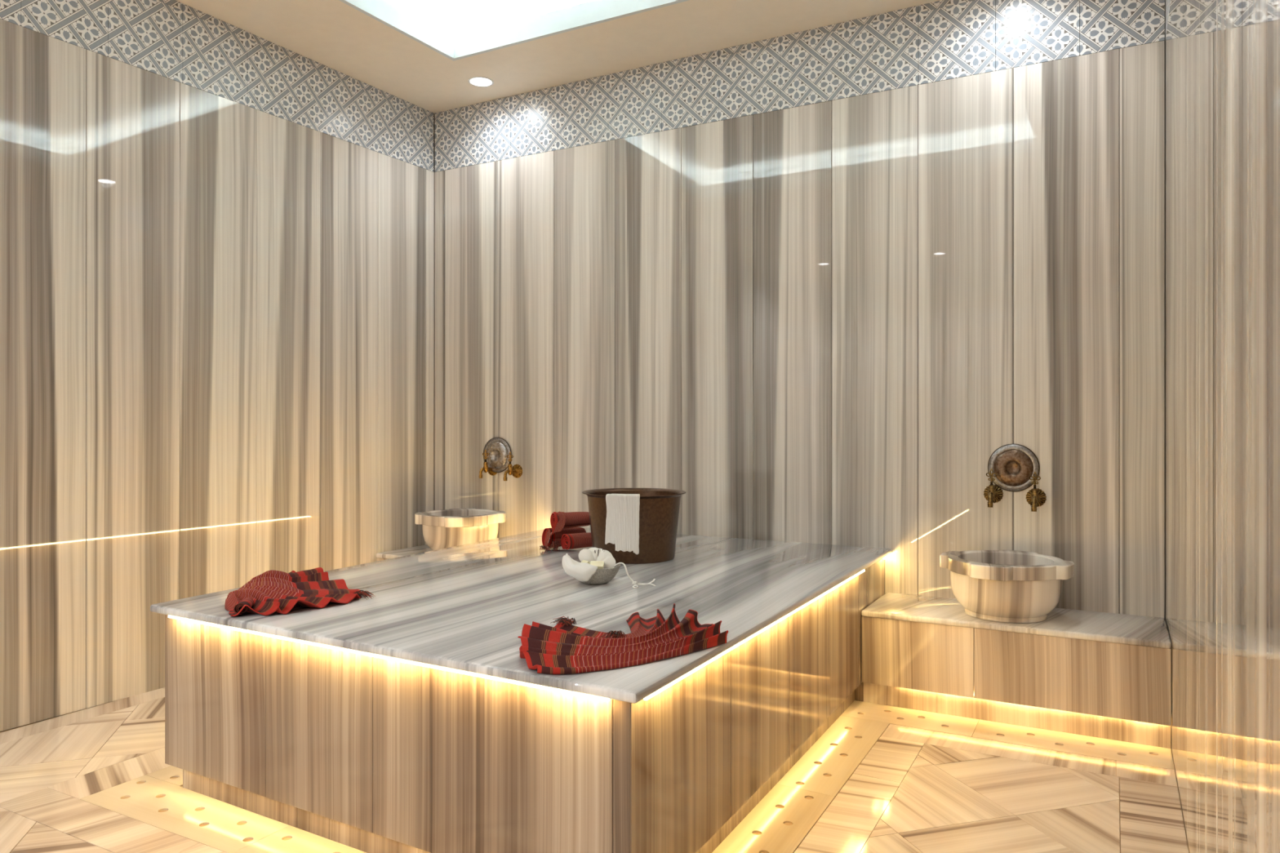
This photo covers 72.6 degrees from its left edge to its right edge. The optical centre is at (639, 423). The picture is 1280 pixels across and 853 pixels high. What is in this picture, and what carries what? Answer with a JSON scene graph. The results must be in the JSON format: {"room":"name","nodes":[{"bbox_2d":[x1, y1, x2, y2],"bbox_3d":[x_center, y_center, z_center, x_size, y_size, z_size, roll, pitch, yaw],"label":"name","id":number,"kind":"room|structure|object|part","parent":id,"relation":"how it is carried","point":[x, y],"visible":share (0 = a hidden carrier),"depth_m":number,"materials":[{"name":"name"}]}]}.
{"room":"spa","nodes":[
{"label":"spa","id":0,"kind":"room"},
{"bbox_2d":[0,0,434,731],"bbox_3d":[-2.650,-0.465,1.945,0.120,2.970,6.280,0,0,30],"label":"wall","id":1,"kind":"structure","parent":0,"point":[217,236],"depth_m":3.35,"materials":[{"name":"stone"}]},
{"bbox_3d":[-2.033,-0.155,2.910,0.019,2.311,0.337,0,0,30],"label":"marble panel","id":2,"kind":"part","parent":1,"relation":"part of","materials":[{"name":"beige stone"}]},
{"bbox_3d":[-1.862,-0.155,3.204,0.019,2.311,0.341,0,0,30],"label":"marble panel","id":3,"kind":"part","parent":1,"relation":"part of","materials":[{"name":"beige stone"}]},
{"bbox_3d":[-1.693,-0.155,3.496,0.019,2.311,0.332,0,0,30],"label":"marble panel","id":4,"kind":"part","parent":1,"relation":"part of","materials":[{"name":"beige stone"}]},
{"bbox_3d":[-1.527,-0.155,3.782,0.019,2.311,0.327,0,0,30],"label":"marble panel","id":5,"kind":"part","parent":1,"relation":"part of","materials":[{"name":"beige stone"}]},
{"bbox_3d":[-1.360,-0.155,4.070,0.019,2.311,0.337,0,0,30],"label":"marble panel","id":6,"kind":"part","parent":1,"relation":"part of","materials":[{"name":"beige stone"}]},
{"bbox_3d":[-1.194,-0.155,4.357,0.019,2.311,0.325,0,0,30],"label":"marble panel","id":7,"kind":"part","parent":1,"relation":"part of","materials":[{"name":"beige stone"}]},
{"bbox_3d":[-1.097,-0.155,4.524,0.020,2.311,0.058,0,0,29],"label":"marble panel","id":8,"kind":"part","parent":1,"relation":"part of","materials":[{"name":"beige stone"}]},
{"bbox_2d":[176,0,940,114],"bbox_3d":[-1.136,-1.764,1.119,3.771,0.291,6.277,0,0,29],"label":"ceiling","id":9,"kind":"structure","parent":0,"point":[424,54],"depth_m":3.69,"materials":[{"name":"beige paint"}]},
{"bbox_2d":[467,76,493,86],"bbox_3d":[-0.754,-1.618,4.126,0.121,0.004,0.121,0,0,29],"label":"recessed light","id":10,"kind":"object","parent":9,"relation":"in","point":[475,81],"visible":1,"depth_m":4.12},
{"bbox_2d":[0,687,1189,852],"bbox_3d":[-1.168,1.030,1.164,3.871,0.060,6.427,0,0,29],"label":"floor","id":11,"kind":"structure","parent":0,"point":[881,779],"depth_m":2.34,"materials":[{"name":"stone"}]},
{"bbox_2d":[376,544,432,561],"bbox_3d":[-0.814,0.811,4.160,0.797,0.378,0.426,0,0,29],"label":"bench","id":12,"kind":"object","parent":11,"relation":"on","point":[422,548],"visible":0.16,"depth_m":4.20,"materials":[{"name":"beige stone"}]},
{"bbox_3d":[-0.907,0.783,3.989,0.796,0.278,0.020,0,0,29],"label":"panel","id":13,"kind":"part","parent":12,"relation":"part of","materials":[{"name":"stone"}]},
{"bbox_2d":[414,508,506,550],"bbox_3d":[-0.860,0.526,4.179,0.380,0.192,0.380,0,0,36],"label":"basin","id":14,"kind":"object","parent":12,"relation":"on","point":[445,528],"visible":0.82,"depth_m":4.04,"materials":[{"name":"beige stone"}]},
{"bbox_3d":[-0.860,0.549,4.179,0.358,0.146,0.358,0,0,-9],"label":"bowl","id":15,"kind":"part","parent":14,"relation":"part of","materials":[{"name":"stone"}]},
{"bbox_2d":[150,528,892,852],"bbox_3d":[-0.197,0.746,2.878,1.570,0.508,2.086,0,0,29],"label":"platform","id":16,"kind":"object","parent":11,"relation":"on","point":[410,717],"visible":0.81,"depth_m":2.07,"materials":[{"name":"beige stone"}]},
{"bbox_3d":[-1.107,0.722,2.276,0.425,0.413,0.020,0,0,30],"label":"marble panel","id":17,"kind":"part","parent":16,"relation":"part of","materials":[{"name":"beige stone"}]},
{"bbox_3d":[-1.046,0.955,2.276,0.475,0.089,0.018,0,0,30],"label":"toe panel","id":18,"kind":"part","parent":16,"relation":"part of","materials":[{"name":"stone"}]},
{"bbox_2d":[224,567,375,616],"bbox_3d":[-1.026,0.468,2.484,0.376,0.047,0.545,0,0,-41],"label":"striped towel","id":19,"kind":"object","parent":16,"relation":"on","point":[266,593],"visible":1,"depth_m":2.41,"materials":[{"name":"red fabric"}]},
{"bbox_3d":[-0.762,0.722,2.074,0.373,0.413,0.020,0,0,30],"label":"marble panel","id":20,"kind":"part","parent":16,"relation":"part of","materials":[{"name":"beige stone"}]},
{"bbox_3d":[-0.636,0.955,2.036,0.475,0.089,0.018,0,0,30],"label":"toe panel","id":21,"kind":"part","parent":16,"relation":"part of","materials":[{"name":"stone"}]},
{"bbox_3d":[-0.324,0.722,1.817,0.640,0.413,0.020,0,0,30],"label":"marble panel","id":22,"kind":"part","parent":16,"relation":"part of","materials":[{"name":"beige stone"}]},
{"bbox_2d":[539,527,586,550],"bbox_3d":[-0.315,0.451,3.448,0.131,0.082,0.231,0,0,29],"label":"rolled towel","id":23,"kind":"object","parent":16,"relation":"on","point":[547,540],"visible":0.58,"depth_m":3.42,"materials":[{"name":"red fabric"}]},
{"bbox_2d":[550,511,590,536],"bbox_3d":[-0.270,0.393,3.432,0.187,0.095,0.071,0,0,-33],"label":"rolled towel","id":24,"kind":"object","parent":23,"relation":"on","point":[559,521],"visible":0.98,"depth_m":3.41,"materials":[{"name":"red fabric"}]},
{"bbox_2d":[547,532,592,551],"bbox_3d":[-0.242,0.459,3.378,0.235,0.065,0.079,0,0,-27],"label":"rolled towel","id":25,"kind":"object","parent":16,"relation":"on","point":[577,540],"visible":0.7,"depth_m":3.35,"materials":[{"name":"red fabric"}]},
{"bbox_2d":[579,561,620,584],"bbox_3d":[-0.140,0.465,2.686,0.159,0.054,0.159,0,0,29],"label":"stone bowl","id":26,"kind":"object","parent":16,"relation":"on","point":[602,576],"visible":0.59,"depth_m":2.63,"materials":[{"name":"grey stone"}]},
{"bbox_2d":[561,553,597,582],"bbox_3d":[-0.190,0.438,2.629,0.122,0.077,0.061,0,0,44],"label":"folded cloth","id":27,"kind":"object","parent":26,"relation":"on","point":[581,571],"visible":1,"depth_m":2.61,"materials":[{"name":"white fabric"}]},
{"bbox_2d":[578,547,615,568],"bbox_3d":[-0.130,0.419,2.696,0.115,0.063,0.064,0,0,4],"label":"bath pouf","id":28,"kind":"object","parent":26,"relation":"in","point":[592,553],"visible":0.7,"depth_m":2.67,"materials":[{"name":"fabric"}]},
{"bbox_2d":[590,560,604,568],"bbox_3d":[-0.132,0.432,2.650,0.042,0.022,0.027,0,0,5],"label":"soap bar","id":29,"kind":"object","parent":26,"relation":"in","point":[599,564],"visible":0.65,"depth_m":2.65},
{"bbox_3d":[-0.030,0.722,1.645,0.040,0.413,0.021,0,0,29],"label":"marble panel","id":30,"kind":"part","parent":16,"relation":"part of","materials":[{"name":"beige stone"}]},
{"bbox_2d":[517,603,728,674],"bbox_3d":[-0.050,0.462,1.944,0.499,0.059,0.381,0,0,-23],"label":"striped towel","id":31,"kind":"object","parent":16,"relation":"on","point":[563,648],"visible":1,"depth_m":1.86,"materials":[{"name":"red fabric"}]},
{"bbox_2d":[582,488,686,564],"bbox_3d":[-0.022,0.371,3.187,0.381,0.242,0.381,0,0,29],"label":"metal bucket","id":32,"kind":"object","parent":16,"relation":"on","point":[659,508],"visible":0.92,"depth_m":3.07,"materials":[{"name":"brown metal"}]},
{"bbox_2d":[604,493,639,555],"bbox_3d":[-0.064,0.350,3.017,0.136,0.212,0.048,0,0,16],"label":"cloth","id":33,"kind":"object","parent":32,"relation":"hanging from","point":[622,521],"visible":1,"depth_m":3.02,"materials":[{"name":"white fabric"}]},
{"bbox_2d":[613,562,656,588],"bbox_3d":[0.001,0.459,2.648,0.138,0.065,0.098,0,0,-21],"label":"ribbon","id":34,"kind":"object","parent":16,"relation":"on","point":[634,583],"visible":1,"depth_m":2.65,"materials":[{"name":"fabric"}]},
{"bbox_3d":[0.090,0.722,1.843,0.020,0.413,0.482,0,0,29],"label":"marble panel","id":35,"kind":"part","parent":16,"relation":"part of","materials":[{"name":"beige stone"}]},
{"bbox_3d":[0.125,0.955,1.966,0.018,0.089,0.668,0,0,29],"label":"toe panel","id":36,"kind":"part","parent":16,"relation":"part of","materials":[{"name":"stone"}]},
{"bbox_3d":[0.306,0.722,2.240,0.020,0.413,0.420,0,0,29],"label":"marble panel","id":37,"kind":"part","parent":16,"relation":"part of","materials":[{"name":"beige stone"}]},
{"bbox_3d":[0.445,0.955,2.553,0.018,0.089,0.668,0,0,29],"label":"toe panel","id":38,"kind":"part","parent":16,"relation":"part of","materials":[{"name":"stone"}]},
{"bbox_3d":[0.501,0.722,2.596,0.020,0.413,0.389,0,0,29],"label":"marble panel","id":39,"kind":"part","parent":16,"relation":"part of","materials":[{"name":"beige stone"}]},
{"bbox_3d":[0.765,0.955,3.140,0.018,0.089,0.668,0,0,29],"label":"toe panel","id":40,"kind":"part","parent":16,"relation":"part of","materials":[{"name":"stone"}]},
{"bbox_3d":[0.678,0.722,2.921,0.020,0.413,0.348,0,0,29],"label":"marble panel","id":41,"kind":"part","parent":16,"relation":"part of","materials":[{"name":"beige stone"}]},
{"bbox_3d":[0.860,0.722,3.255,0.020,0.413,0.410,0,0,29],"label":"marble panel","id":42,"kind":"part","parent":16,"relation":"part of","materials":[{"name":"beige stone"}]},
{"bbox_2d":[855,592,1171,748],"bbox_3d":[1.278,0.833,3.044,0.972,0.335,0.384,0,0,29],"label":"bench","id":43,"kind":"object","parent":11,"relation":"on","point":[1104,675],"visible":0.97,"depth_m":2.87,"materials":[{"name":"beige stone"}]},
{"bbox_3d":[0.792,0.964,3.139,0.028,0.070,0.018,0,0,29],"label":"toe panel","id":44,"kind":"part","parent":43,"relation":"part of","materials":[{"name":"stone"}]},
{"bbox_3d":[0.959,0.805,3.019,0.376,0.234,0.020,0,0,29],"label":"panel","id":45,"kind":"part","parent":43,"relation":"part of","materials":[{"name":"stone"}]},
{"bbox_2d":[939,550,1074,622],"bbox_3d":[1.267,0.566,3.020,0.380,0.197,0.380,0,0,-6],"label":"basin","id":46,"kind":"object","parent":43,"relation":"on","point":[1008,586],"visible":1,"depth_m":2.89,"materials":[{"name":"beige stone"}]},
{"bbox_3d":[1.267,0.589,3.020,0.358,0.151,0.358,0,0,37],"label":"bowl","id":47,"kind":"part","parent":46,"relation":"part of","materials":[{"name":"stone"}]},
{"bbox_3d":[1.291,0.676,3.037,0.944,0.022,0.384,0,0,29],"label":"seat","id":48,"kind":"part","parent":43,"relation":"part of","materials":[{"name":"stone"}]},
{"bbox_3d":[1.219,0.946,2.906,0.944,0.107,0.018,0,0,29],"label":"toe panel","id":49,"kind":"part","parent":43,"relation":"part of","materials":[{"name":"stone"}]},
{"bbox_3d":[1.373,0.805,2.793,0.565,0.234,0.020,0,0,29],"label":"panel","id":50,"kind":"part","parent":43,"relation":"part of","materials":[{"name":"stone"}]},
{"bbox_2d":[434,0,1165,620],"bbox_3d":[0.391,-0.465,3.815,3.671,2.970,0.120,0,0,29],"label":"wall","id":51,"kind":"structure","parent":0,"point":[806,286],"depth_m":3.51,"materials":[{"name":"stone"}]},
{"bbox_3d":[-1.038,-0.155,4.537,0.068,2.311,0.019,0,0,29],"label":"marble panel","id":52,"kind":"part","parent":51,"relation":"part of","materials":[{"name":"beige stone"}]},
{"bbox_3d":[-0.859,-0.155,4.439,0.338,2.311,0.019,0,0,29],"label":"marble panel","id":53,"kind":"part","parent":51,"relation":"part of","materials":[{"name":"beige stone"}]},
{"bbox_2d":[478,449,497,478],"bbox_3d":[-0.762,0.200,4.316,0.069,0.140,0.104,0,0,29],"label":"tap","id":54,"kind":"object","parent":51,"relation":"attached to","point":[485,468],"visible":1,"depth_m":4.31,"materials":[{"name":"gold metal"}]},
{"bbox_3d":[-0.776,0.236,4.292,0.014,0.037,0.042,0,0,29],"label":"spout","id":55,"kind":"part","parent":54,"relation":"part of","materials":[{"name":"gold metal"}]},
{"bbox_3d":[-0.764,0.155,4.313,0.039,0.050,0.007,0,0,29],"label":"handle","id":56,"kind":"part","parent":54,"relation":"part of","materials":[{"name":"gold metal"}]},
{"bbox_2d":[483,437,511,472],"bbox_3d":[-0.715,0.158,4.331,0.177,0.177,0.022,0,0,29],"label":"metal dish","id":57,"kind":"object","parent":51,"relation":"attached to","point":[498,449],"visible":0.85,"depth_m":4.32,"materials":[{"name":"silver metal"}]},
{"bbox_3d":[-0.717,0.158,4.327,0.135,0.135,0.012,0,0,29],"label":"plate","id":58,"kind":"part","parent":57,"relation":"part of","materials":[{"name":"silver metal"}]},
{"bbox_2d":[502,452,522,480],"bbox_3d":[-0.631,0.208,4.245,0.069,0.140,0.104,0,0,29],"label":"tap","id":59,"kind":"object","parent":51,"relation":"attached to","point":[516,470],"visible":1,"depth_m":4.25,"materials":[{"name":"gold metal"}]},
{"bbox_3d":[-0.644,0.244,4.220,0.014,0.037,0.042,0,0,29],"label":"spout","id":60,"kind":"part","parent":59,"relation":"part of","materials":[{"name":"gold metal"}]},
{"bbox_3d":[-0.633,0.163,4.241,0.039,0.050,0.007,0,0,29],"label":"handle","id":61,"kind":"part","parent":59,"relation":"part of","materials":[{"name":"gold metal"}]},
{"bbox_3d":[-0.560,-0.155,4.276,0.342,2.311,0.019,0,0,29],"label":"marble panel","id":62,"kind":"part","parent":51,"relation":"part of","materials":[{"name":"beige stone"}]},
{"bbox_3d":[-0.260,-0.155,4.113,0.339,2.311,0.019,0,0,29],"label":"marble panel","id":63,"kind":"part","parent":51,"relation":"part of","materials":[{"name":"beige stone"}]},
{"bbox_3d":[0.038,-0.155,3.950,0.338,2.311,0.019,0,0,29],"label":"marble panel","id":64,"kind":"part","parent":51,"relation":"part of","materials":[{"name":"beige stone"}]},
{"bbox_3d":[0.336,-0.155,3.788,0.338,2.311,0.019,0,0,29],"label":"marble panel","id":65,"kind":"part","parent":51,"relation":"part of","materials":[{"name":"beige stone"}]},
{"bbox_3d":[0.634,-0.155,3.626,0.338,2.311,0.019,0,0,29],"label":"marble panel","id":66,"kind":"part","parent":51,"relation":"part of","materials":[{"name":"beige stone"}]},
{"bbox_3d":[0.932,-0.155,3.463,0.339,2.311,0.019,0,0,29],"label":"marble panel","id":67,"kind":"part","parent":51,"relation":"part of","materials":[{"name":"beige stone"}]},
{"bbox_3d":[1.231,-0.155,3.300,0.340,2.311,0.019,0,0,29],"label":"marble panel","id":68,"kind":"part","parent":51,"relation":"part of","materials":[{"name":"beige stone"}]},
{"bbox_2d":[983,468,1003,507],"bbox_3d":[1.291,0.235,3.197,0.069,0.140,0.104,0,0,29],"label":"tap","id":69,"kind":"object","parent":51,"relation":"attached to","point":[993,493],"visible":1,"depth_m":3.19,"materials":[{"name":"gold metal"}]},
{"bbox_3d":[1.278,0.271,3.172,0.014,0.037,0.042,0,0,29],"label":"spout","id":70,"kind":"part","parent":69,"relation":"part of","materials":[{"name":"gold metal"}]},
{"bbox_3d":[1.290,0.190,3.194,0.039,0.050,0.007,0,0,29],"label":"handle","id":71,"kind":"part","parent":69,"relation":"part of","materials":[{"name":"gold metal"}]},
{"bbox_2d":[987,444,1039,491],"bbox_3d":[1.371,0.164,3.199,0.177,0.177,0.022,0,0,29],"label":"metal dish","id":72,"kind":"object","parent":51,"relation":"attached to","point":[1013,464],"visible":0.94,"depth_m":3.19,"materials":[{"name":"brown metal"}]},
{"bbox_3d":[1.369,0.164,3.195,0.135,0.135,0.012,0,0,29],"label":"plate","id":73,"kind":"part","parent":72,"relation":"part of","materials":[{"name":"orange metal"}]},
{"bbox_2d":[1026,471,1046,511],"bbox_3d":[1.419,0.243,3.128,0.069,0.140,0.104,0,0,29],"label":"tap","id":74,"kind":"object","parent":51,"relation":"attached to","point":[1035,497],"visible":1,"depth_m":3.13,"materials":[{"name":"gold metal"}]},
{"bbox_3d":[1.405,0.279,3.103,0.014,0.037,0.042,0,0,29],"label":"spout","id":75,"kind":"part","parent":74,"relation":"part of","materials":[{"name":"gold metal"}]},
{"bbox_3d":[1.417,0.198,3.124,0.039,0.050,0.007,0,0,29],"label":"handle","id":76,"kind":"part","parent":74,"relation":"part of","materials":[{"name":"gold metal"}]},
{"bbox_3d":[1.531,-0.155,3.137,0.342,2.311,0.019,0,0,29],"label":"marble panel","id":77,"kind":"part","parent":51,"relation":"part of","materials":[{"name":"beige stone"}]},
{"bbox_3d":[1.742,-0.155,3.022,0.136,2.311,0.019,0,0,29],"label":"marble panel","id":78,"kind":"part","parent":51,"relation":"part of","materials":[{"name":"beige stone"}]},
{"bbox_2d":[1165,0,1279,852],"bbox_3d":[0.397,-0.465,0.283,0.120,2.970,6.277,0,0,29],"label":"wall","id":79,"kind":"structure","parent":0,"point":[1223,56],"depth_m":1.37,"materials":[{"name":"stone"}]},
{"bbox_3d":[1.725,-0.155,2.825,0.019,2.311,0.339,0,0,29],"label":"marble panel","id":80,"kind":"part","parent":79,"relation":"part of","materials":[{"name":"beige stone"}]},
{"bbox_3d":[1.562,-0.155,2.527,0.019,2.311,0.339,0,0,29],"label":"marble panel","id":81,"kind":"part","parent":79,"relation":"part of","materials":[{"name":"beige stone"}]},
{"bbox_3d":[1.399,-0.155,2.228,0.019,2.311,0.339,0,0,29],"label":"marble panel","id":82,"kind":"part","parent":79,"relation":"part of","materials":[{"name":"beige stone"}]},
{"bbox_3d":[1.237,-0.155,1.930,0.019,2.311,0.339,0,0,29],"label":"marble panel","id":83,"kind":"part","parent":79,"relation":"part of","materials":[{"name":"beige stone"}]},
{"bbox_3d":[1.074,-0.155,1.631,0.019,2.311,0.339,0,0,29],"label":"marble panel","id":84,"kind":"part","parent":79,"relation":"part of","materials":[{"name":"beige stone"}]},
{"bbox_3d":[0.911,-0.155,1.333,0.019,2.311,0.339,0,0,29],"label":"marble panel","id":85,"kind":"part","parent":79,"relation":"part of","materials":[{"name":"beige stone"}]},
{"bbox_3d":[0.749,-0.155,1.034,0.019,2.311,0.339,0,0,29],"label":"marble panel","id":86,"kind":"part","parent":79,"relation":"part of","materials":[{"name":"beige stone"}]}
]}

